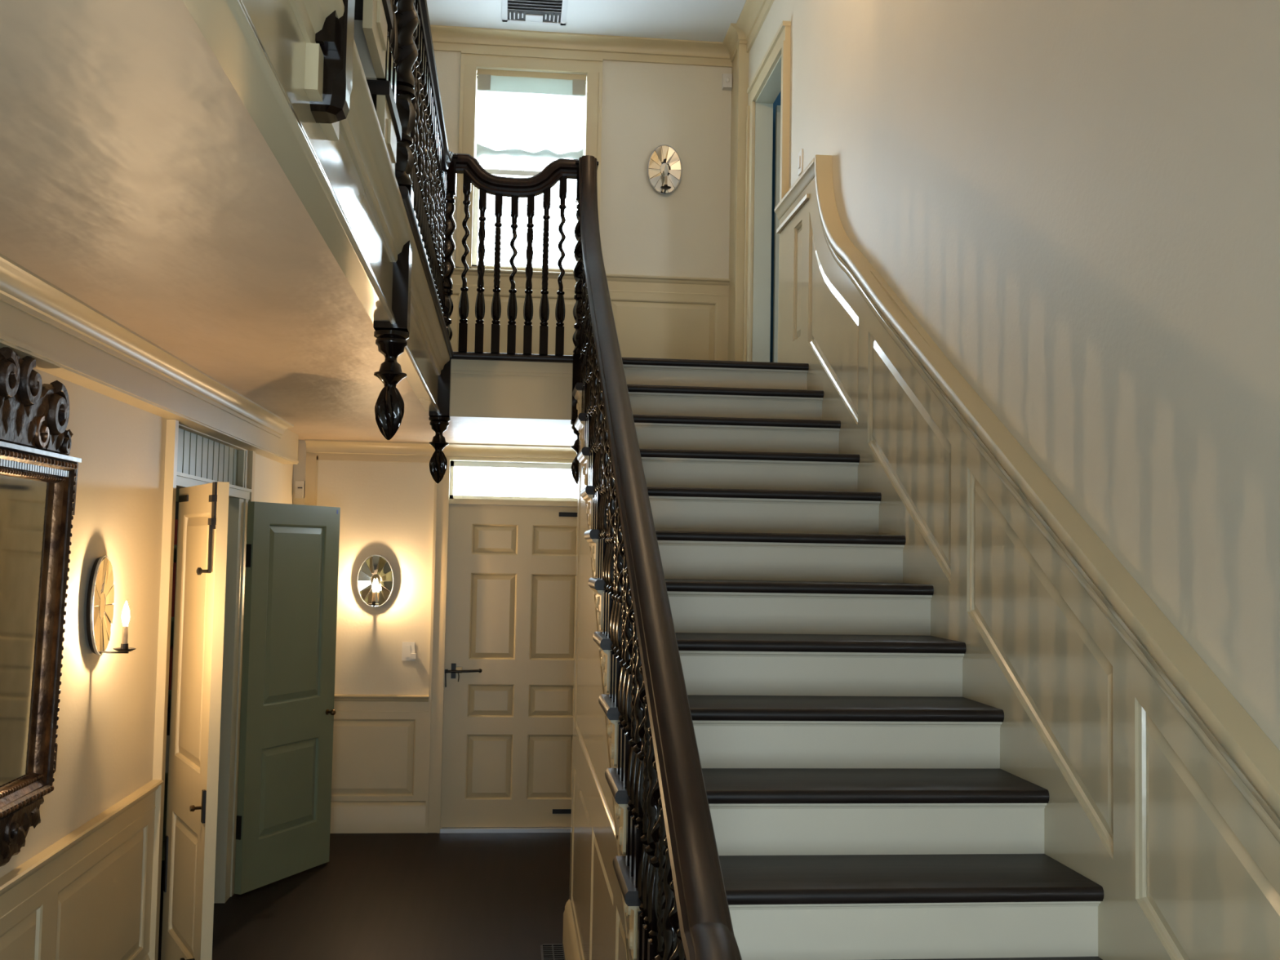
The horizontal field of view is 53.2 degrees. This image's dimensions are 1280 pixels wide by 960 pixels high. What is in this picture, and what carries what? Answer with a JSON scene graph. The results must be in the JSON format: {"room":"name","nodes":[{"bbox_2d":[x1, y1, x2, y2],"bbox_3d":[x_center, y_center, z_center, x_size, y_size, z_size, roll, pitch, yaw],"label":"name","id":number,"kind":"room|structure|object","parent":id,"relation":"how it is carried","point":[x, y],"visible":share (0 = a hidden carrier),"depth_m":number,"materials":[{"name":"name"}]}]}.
{"room":"historic interior","nodes":[
{"label":"historic interior","id":0,"kind":"room"},
{"bbox_2d":[0,368,293,877],"bbox_3d":[-1.784,-0.688,3.554,0.100,5.315,9.350,1,-3,-6],"label":"wall","id":1,"kind":"structure","parent":0,"point":[106,722],"depth_m":4.49,"materials":[{"name":"paint"}]},
{"bbox_2d":[0,346,81,866],"bbox_3d":[-1.692,0.353,3.362,0.094,1.399,0.964,1,-3,-6],"label":"gilt mirror","id":2,"kind":"object","parent":1,"relation":"attached to","point":[38,477],"visible":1,"depth_m":3.60,"materials":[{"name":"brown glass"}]},
{"bbox_2d":[0,779,163,959],"bbox_3d":[-1.672,1.391,2.667,0.042,0.668,4.795,1,-3,-6],"label":"trim","id":3,"kind":"structure","parent":1,"relation":"attached to","point":[86,895],"depth_m":4.28,"materials":[{"name":"beige paint"}]},
{"bbox_2d":[86,555,136,655],"bbox_3d":[-1.764,0.423,4.300,0.143,0.338,0.232,1,-3,-6],"label":"wall sconce","id":4,"kind":"object","parent":1,"relation":"attached to","point":[100,592],"visible":1,"depth_m":4.28,"materials":[{"name":"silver metal"}]},
{"bbox_2d":[98,591,105,618],"bbox_3d":[-1.810,0.422,4.295,0.004,0.089,0.060,1,-3,-6],"label":"mirror","id":5,"kind":"object","parent":4,"relation":"on","point":[101,594],"depth_m":4.29,"materials":[{"name":"clear glass"}]},
{"bbox_2d":[120,626,128,648],"bbox_3d":[-1.733,0.532,4.297,0.026,0.081,0.026,1,-3,-6],"label":"candle","id":6,"kind":"object","parent":4,"relation":"on","point":[124,645],"depth_m":4.29,"materials":[{"name":"white wax"}]},
{"bbox_2d":[142,953,150,959],"bbox_3d":[-1.688,1.824,2.642,0.026,0.200,4.795,1,-3,-6],"label":"baseboard","id":7,"kind":"structure","parent":1,"relation":"attached to","point":[147,957],"depth_m":5.00,"materials":[{"name":"beige paint"}]},
{"bbox_2d":[0,253,298,464],"bbox_3d":[-1.640,-0.433,3.368,0.160,0.180,8.980,1,-3,-6],"label":"trim","id":8,"kind":"structure","parent":1,"relation":"attached to","point":[69,340],"depth_m":4.20,"materials":[{"name":"beige paint"}]},
{"bbox_2d":[160,481,229,959],"bbox_3d":[-1.752,1.029,4.923,0.096,2.021,0.726,3,-4,-30],"label":"door","id":9,"kind":"structure","parent":1,"relation":"in","point":[190,844],"depth_m":4.84,"materials":[{"name":"beige paint"}]},
{"bbox_2d":[147,418,255,959],"bbox_3d":[-2.047,0.951,5.924,0.135,2.305,1.708,1,-3,-6],"label":"trim","id":10,"kind":"structure","parent":1,"relation":"attached to","point":[191,459],"depth_m":6.45,"materials":[{"name":"beige paint"}]},
{"bbox_2d":[234,501,340,894],"bbox_3d":[-1.890,1.144,6.976,0.092,2.021,0.785,0,-4,21],"label":"door","id":11,"kind":"structure","parent":1,"relation":"in","point":[283,824],"depth_m":6.93,"materials":[{"name":"green paint"}]},
{"bbox_2d":[162,488,178,840],"bbox_3d":[-2.620,0.804,6.128,0.970,2.600,2.700,1,-3,-6],"label":"wall","id":12,"kind":"structure","parent":0,"point":[177,490],"depth_m":7.37,"materials":[{"name":"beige paint"}]},
{"bbox_2d":[0,0,577,446],"bbox_3d":[-0.315,-0.510,3.696,2.860,0.060,9.350,1,-3,-6],"label":"ceiling","id":13,"kind":"structure","parent":0,"point":[137,181],"depth_m":2.69,"materials":[{"name":"paint"}]},
{"bbox_2d":[157,832,570,959],"bbox_3d":[-0.952,2.008,3.440,4.260,0.050,9.650,1,-3,-6],"label":"floor","id":14,"kind":"structure","parent":0,"point":[429,895],"depth_m":6.50,"materials":[{"name":"brown wood"}]},
{"bbox_2d":[161,544,177,860],"bbox_3d":[-2.630,1.117,7.208,0.725,2.100,0.380,1,-3,-6],"label":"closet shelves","id":15,"kind":"object","parent":14,"relation":"on","point":[175,545],"visible":0.02,"depth_m":7.04,"materials":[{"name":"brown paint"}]},
{"bbox_2d":[164,735,169,772],"bbox_3d":[-2.637,1.515,7.165,0.312,0.200,0.272,1,-3,-6],"label":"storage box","id":16,"kind":"object","parent":15,"relation":"on","point":[167,736],"visible":0.02,"depth_m":7.04,"materials":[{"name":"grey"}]},
{"bbox_2d":[166,707,170,735],"bbox_3d":[-2.635,1.355,7.174,0.272,0.120,0.272,1,-3,-6],"label":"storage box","id":17,"kind":"object","parent":16,"relation":"on","point":[168,708],"visible":0.02,"depth_m":7.04,"materials":[{"name":"black"}]},
{"bbox_2d":[168,645,173,689],"bbox_3d":[-2.629,1.056,7.191,0.312,0.220,0.272,1,-3,-6],"label":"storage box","id":18,"kind":"object","parent":15,"relation":"on","point":[171,646],"visible":0.02,"depth_m":7.06,"materials":[{"name":"red"}]},
{"bbox_2d":[171,562,176,617],"bbox_3d":[-2.621,0.616,7.216,0.332,0.300,0.272,1,-3,-6],"label":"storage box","id":19,"kind":"object","parent":15,"relation":"on","point":[174,563],"visible":0.02,"depth_m":7.09,"materials":[{"name":"red"}]},
{"bbox_2d":[173,519,177,544],"bbox_3d":[-2.615,0.297,7.234,0.312,0.140,0.272,1,-3,-6],"label":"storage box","id":20,"kind":"object","parent":15,"relation":"on","point":[175,520],"visible":0.02,"depth_m":7.11,"materials":[{"name":"red"}]},
{"bbox_2d":[174,501,178,519],"bbox_3d":[-2.613,0.177,7.241,0.292,0.100,0.272,1,-3,-6],"label":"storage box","id":21,"kind":"object","parent":20,"relation":"on","point":[176,502],"visible":0.02,"depth_m":7.11,"materials":[{"name":"black metal"}]},
{"bbox_2d":[440,826,570,833],"bbox_3d":[-0.816,2.246,8.213,0.930,0.026,0.090,1,-3,-6],"label":"threshold","id":22,"kind":"object","parent":14,"relation":"on","point":[443,829],"visible":0.64,"depth_m":8.17,"materials":[{"name":"silver metal"}]},
{"bbox_2d":[540,943,564,959],"bbox_3d":[-0.386,2.120,5.702,0.110,0.006,0.300,1,-3,-6],"label":"floor vent","id":23,"kind":"object","parent":14,"relation":"in","point":[548,951],"visible":0.94,"depth_m":5.75,"materials":[{"name":"black metal"}]},
{"bbox_2d":[451,351,1103,959],"bbox_3d":[0.192,0.653,3.785,1.780,2.736,4.718,1,-3,-6],"label":"staircase","id":24,"kind":"structure","parent":14,"relation":"on","point":[862,806],"depth_m":3.92,"materials":[{"name":"paint"}]},
{"bbox_2d":[577,155,742,959],"bbox_3d":[-0.149,-0.013,3.905,0.254,3.267,4.242,1,-3,-6],"label":"balustrade","id":25,"kind":"object","parent":24,"relation":"on","point":[673,860],"visible":0.99,"depth_m":2.98,"materials":[{"name":"brown wood"}]},
{"bbox_2d":[292,50,731,694],"bbox_3d":[-0.799,-0.391,8.422,3.160,5.315,0.150,1,-3,-6],"label":"wall","id":26,"kind":"structure","parent":0,"point":[387,508],"depth_m":8.48,"materials":[{"name":"paint"}]},
{"bbox_2d":[294,480,305,497],"bbox_3d":[-2.173,0.062,8.157,0.055,0.110,0.044,1,-3,-6],"label":"sensor","id":27,"kind":"object","parent":26,"relation":"attached to","point":[300,485],"visible":1,"depth_m":8.14,"materials":[{"name":"white plastic"}]},
{"bbox_2d":[356,554,394,607],"bbox_3d":[-1.687,0.643,8.125,0.232,0.338,0.143,1,-3,-6],"label":"wall sconce","id":28,"kind":"object","parent":26,"relation":"attached to","point":[375,580],"visible":1,"depth_m":8.17,"materials":[{"name":"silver metal"}]},
{"bbox_2d":[371,591,375,604],"bbox_3d":[-1.685,0.750,8.086,0.026,0.081,0.026,1,-3,-6],"label":"candle","id":29,"kind":"object","parent":28,"relation":"on","point":[373,602],"depth_m":8.08,"materials":[{"name":"white wax"}]},
{"bbox_2d":[370,573,380,587],"bbox_3d":[-1.692,0.646,8.170,0.060,0.089,0.004,1,-3,-6],"label":"mirror","id":30,"kind":"object","parent":28,"relation":"on","point":[376,576],"depth_m":8.17,"materials":[{"name":"clear glass"}]},
{"bbox_2d":[329,800,426,833],"bbox_3d":[-1.811,2.134,8.089,0.900,0.200,0.026,1,-3,-6],"label":"baseboard","id":31,"kind":"structure","parent":26,"relation":"attached to","point":[346,816],"depth_m":8.10,"materials":[{"name":"beige paint"}]},
{"bbox_2d":[331,694,429,800],"bbox_3d":[-1.763,1.701,8.110,0.820,0.668,0.042,1,-3,-6],"label":"wainscoting","id":32,"kind":"structure","parent":26,"relation":"attached to","point":[380,741],"depth_m":8.13,"materials":[{"name":"beige paint"}]},
{"bbox_2d":[401,641,416,661],"bbox_3d":[-1.479,1.098,8.178,0.090,0.120,0.030,1,-3,-6],"label":"light switch","id":33,"kind":"object","parent":26,"relation":"attached to","point":[408,653],"visible":1,"depth_m":8.18,"materials":[{"name":"white plastic"}]},
{"bbox_2d":[304,439,577,506],"bbox_3d":[-0.773,1.016,8.228,2.780,2.485,0.085,1,-3,-6],"label":"trim","id":34,"kind":"structure","parent":26,"relation":"attached to","point":[316,449],"depth_m":8.23,"materials":[{"name":"beige paint"}]},
{"bbox_2d":[425,458,577,833],"bbox_3d":[-0.796,1.069,8.281,1.112,2.385,0.090,1,-3,-6],"label":"trim","id":35,"kind":"structure","parent":26,"relation":"attached to","point":[442,490],"depth_m":8.20,"materials":[{"name":"beige paint"}]},
{"bbox_2d":[440,503,577,827],"bbox_3d":[-0.828,1.205,8.266,0.997,2.110,0.081,1,-3,-6],"label":"door","id":36,"kind":"structure","parent":26,"relation":"in","point":[508,732],"depth_m":8.26,"materials":[{"name":"beige paint"}]},
{"bbox_2d":[449,460,577,501],"bbox_3d":[-0.781,0.011,8.391,0.930,0.250,0.030,1,-3,-6],"label":"window","id":37,"kind":"structure","parent":26,"relation":"in","point":[458,464],"depth_m":8.37,"materials":[{"name":"grey"}]},
{"bbox_2d":[455,48,603,272],"bbox_3d":[-0.734,-2.093,8.502,0.937,1.458,0.171,1,-3,-6],"label":"window","id":38,"kind":"structure","parent":26,"relation":"in","point":[471,60],"depth_m":8.46,"materials":[{"name":"beige paint"}]},
{"bbox_2d":[475,68,586,159],"bbox_3d":[-0.726,-2.416,8.505,0.724,0.610,0.042,1,-3,-6],"label":"roman shade","id":39,"kind":"object","parent":38,"relation":"attached to","point":[513,107],"visible":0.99,"depth_m":8.50,"materials":[{"name":"white fabric"}]},
{"bbox_2d":[449,267,729,360],"bbox_3d":[-0.807,-0.924,8.354,2.805,0.899,0.042,1,-3,-6],"label":"trim","id":40,"kind":"structure","parent":26,"relation":"attached to","point":[695,326],"depth_m":8.45,"materials":[{"name":"beige paint"}]},
{"bbox_2d":[647,144,681,194],"bbox_3d":[0.169,-2.071,8.467,0.232,0.338,0.143,1,-3,-6],"label":"wall sconce","id":41,"kind":"object","parent":26,"relation":"attached to","point":[664,164],"visible":1,"depth_m":8.51,"materials":[{"name":"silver metal"}]},
{"bbox_2d":[660,163,669,176],"bbox_3d":[0.165,-2.069,8.513,0.060,0.089,0.004,1,-3,-6],"label":"mirror","id":42,"kind":"object","parent":41,"relation":"on","point":[662,165],"depth_m":8.51,"materials":[{"name":"clear glass"}]},
{"bbox_2d":[663,175,667,186],"bbox_3d":[0.171,-1.965,8.428,0.026,0.081,0.026,1,-3,-6],"label":"candle","id":43,"kind":"object","parent":41,"relation":"on","point":[665,177],"depth_m":8.42,"materials":[{"name":"white wax"}]},
{"bbox_2d":[721,73,732,90],"bbox_3d":[0.588,-2.680,8.588,0.065,0.105,0.056,1,-3,-6],"label":"sensor","id":44,"kind":"object","parent":26,"relation":"attached to","point":[726,83],"visible":1,"depth_m":8.57,"materials":[{"name":"white plastic"}]},
{"bbox_2d":[426,0,746,42],"bbox_3d":[-0.262,-3.257,3.829,3.060,0.100,9.600,1,-3,-6],"label":"ceiling","id":45,"kind":"structure","parent":0,"point":[708,20],"depth_m":8.17,"materials":[{"name":"paint"}]},
{"bbox_2d":[502,0,568,25],"bbox_3d":[-0.657,-2.969,7.980,0.410,0.013,0.560,1,-3,-6],"label":"ceiling vent","id":46,"kind":"object","parent":45,"relation":"in","point":[554,12],"visible":1,"depth_m":8.09,"materials":[{"name":"white metal"}]},
{"bbox_2d":[769,90,781,362],"bbox_3d":[1.936,-1.707,7.192,2.072,2.529,3.300,1,-3,-6],"label":"wall","id":47,"kind":"structure","parent":0,"point":[778,100],"depth_m":8.60,"materials":[{"name":"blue paint"}]},
{"bbox_2d":[773,105,781,362],"bbox_3d":[1.210,-1.405,8.008,0.740,1.874,0.052,1,-3,-6],"label":"door","id":48,"kind":"structure","parent":47,"relation":"in","point":[777,167],"depth_m":7.97,"materials":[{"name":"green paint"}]},
{"bbox_2d":[748,0,1279,751],"bbox_3d":[1.159,-0.617,3.854,0.098,5.315,9.350,1,-3,-6],"label":"wall","id":49,"kind":"structure","parent":0,"point":[1077,202],"depth_m":3.20,"materials":[{"name":"paint"}]},
{"bbox_2d":[430,0,773,67],"bbox_3d":[-0.267,-3.128,3.846,2.860,0.155,9.350,1,-3,-6],"label":"trim","id":50,"kind":"structure","parent":49,"relation":"attached to","point":[753,13],"depth_m":8.47,"materials":[{"name":"beige paint"}]},
{"bbox_2d":[722,22,748,361],"bbox_3d":[0.608,-1.689,8.357,0.135,2.479,0.410,1,-3,-6],"label":"trim","id":51,"kind":"structure","parent":49,"relation":"attached to","point":[735,41],"depth_m":8.28,"materials":[{"name":"beige paint"}]},
{"bbox_2d":[743,20,791,362],"bbox_3d":[0.786,-1.498,7.507,0.145,2.005,1.056,1,-3,-6],"label":"trim","id":52,"kind":"structure","parent":49,"relation":"attached to","point":[772,76],"depth_m":7.91,"materials":[{"name":"beige paint"}]},
{"bbox_2d":[798,148,803,175],"bbox_3d":[0.839,-1.665,6.693,0.013,0.120,0.080,1,-3,-6],"label":"light switch","id":53,"kind":"object","parent":49,"relation":"attached to","point":[801,153],"visible":1,"depth_m":6.68,"materials":[{"name":"white plastic"}]},
{"bbox_2d":[774,154,1279,959],"bbox_3d":[1.013,0.210,4.221,0.079,3.700,5.339,1,-3,-6],"label":"wainscoting","id":54,"kind":"structure","parent":49,"relation":"attached to","point":[1163,789],"depth_m":3.35,"materials":[{"name":"beige paint"}]},
{"bbox_3d":[-0.312,-0.651,3.704,2.860,0.160,9.350,1,-3,-6],"label":"floor","id":55,"kind":"structure","parent":0,"visible":0},
{"bbox_2d":[182,0,453,413],"bbox_3d":[-0.581,-0.655,2.503,0.122,0.299,7.020,1,-3,-6],"label":"trim","id":56,"kind":"structure","parent":55,"relation":"attached to","point":[348,186],"depth_m":2.47,"materials":[{"name":"beige paint"}]},
{"bbox_2d":[304,0,355,140],"bbox_3d":[-0.543,-0.796,2.203,0.096,0.368,0.260,1,-3,-6],"label":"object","id":57,"kind":"object","parent":56,"relation":"attached to","point":[328,75],"visible":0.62,"depth_m":2.12,"materials":[{"name":"brown wood"}]},
{"bbox_2d":[373,0,453,439],"bbox_3d":[-0.819,-0.898,4.809,0.110,1.693,2.332,1,-3,-6],"label":"gallery balustrade","id":58,"kind":"object","parent":56,"relation":"on","point":[424,157],"visible":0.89,"depth_m":3.73,"materials":[{"name":"brown wood"}]},
{"bbox_2d":[373,327,408,439],"bbox_3d":[-0.717,-0.272,3.666,0.100,0.316,0.100,1,-3,-6],"label":"pendant","id":59,"kind":"object","parent":58,"relation":"attached to","point":[391,342],"depth_m":3.64,"materials":[{"name":"brown wood"}]},
{"bbox_2d":[353,0,401,176],"bbox_3d":[-1.112,-1.344,3.014,1.055,1.116,0.654,1,-3,-6],"label":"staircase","id":60,"kind":"structure","parent":55,"relation":"on","point":[375,37],"depth_m":3.01,"materials":[{"name":"brown wood"}]},
{"bbox_2d":[449,359,572,420],"bbox_3d":[-0.617,-0.429,6.100,0.590,0.271,0.044,1,-3,-6],"label":"fascia","id":61,"kind":"object","parent":55,"relation":"attached to","point":[480,388],"visible":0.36,"depth_m":6.09,"materials":[{"name":"beige paint"}]},
{"bbox_2d":[428,151,598,484],"bbox_3d":[-0.604,-0.768,6.082,0.778,1.588,0.110,1,-3,-6],"label":"balustrade","id":62,"kind":"object","parent":55,"relation":"on","point":[560,170],"visible":0.78,"depth_m":6.08,"materials":[{"name":"brown wood"}]},
{"bbox_2d":[428,415,450,483],"bbox_3d":[-0.948,-0.142,6.011,0.100,0.316,0.100,1,-3,-6],"label":"pendant","id":63,"kind":"object","parent":62,"relation":"attached to","point":[439,424],"depth_m":5.99,"materials":[{"name":"brown wood"}]},
{"bbox_2d":[570,419,578,484],"bbox_3d":[-0.283,-0.126,6.079,0.100,0.316,0.100,1,-3,-6],"label":"pendant","id":64,"kind":"object","parent":62,"relation":"attached to","point":[575,464],"depth_m":6.06,"materials":[{"name":"brown wood"}]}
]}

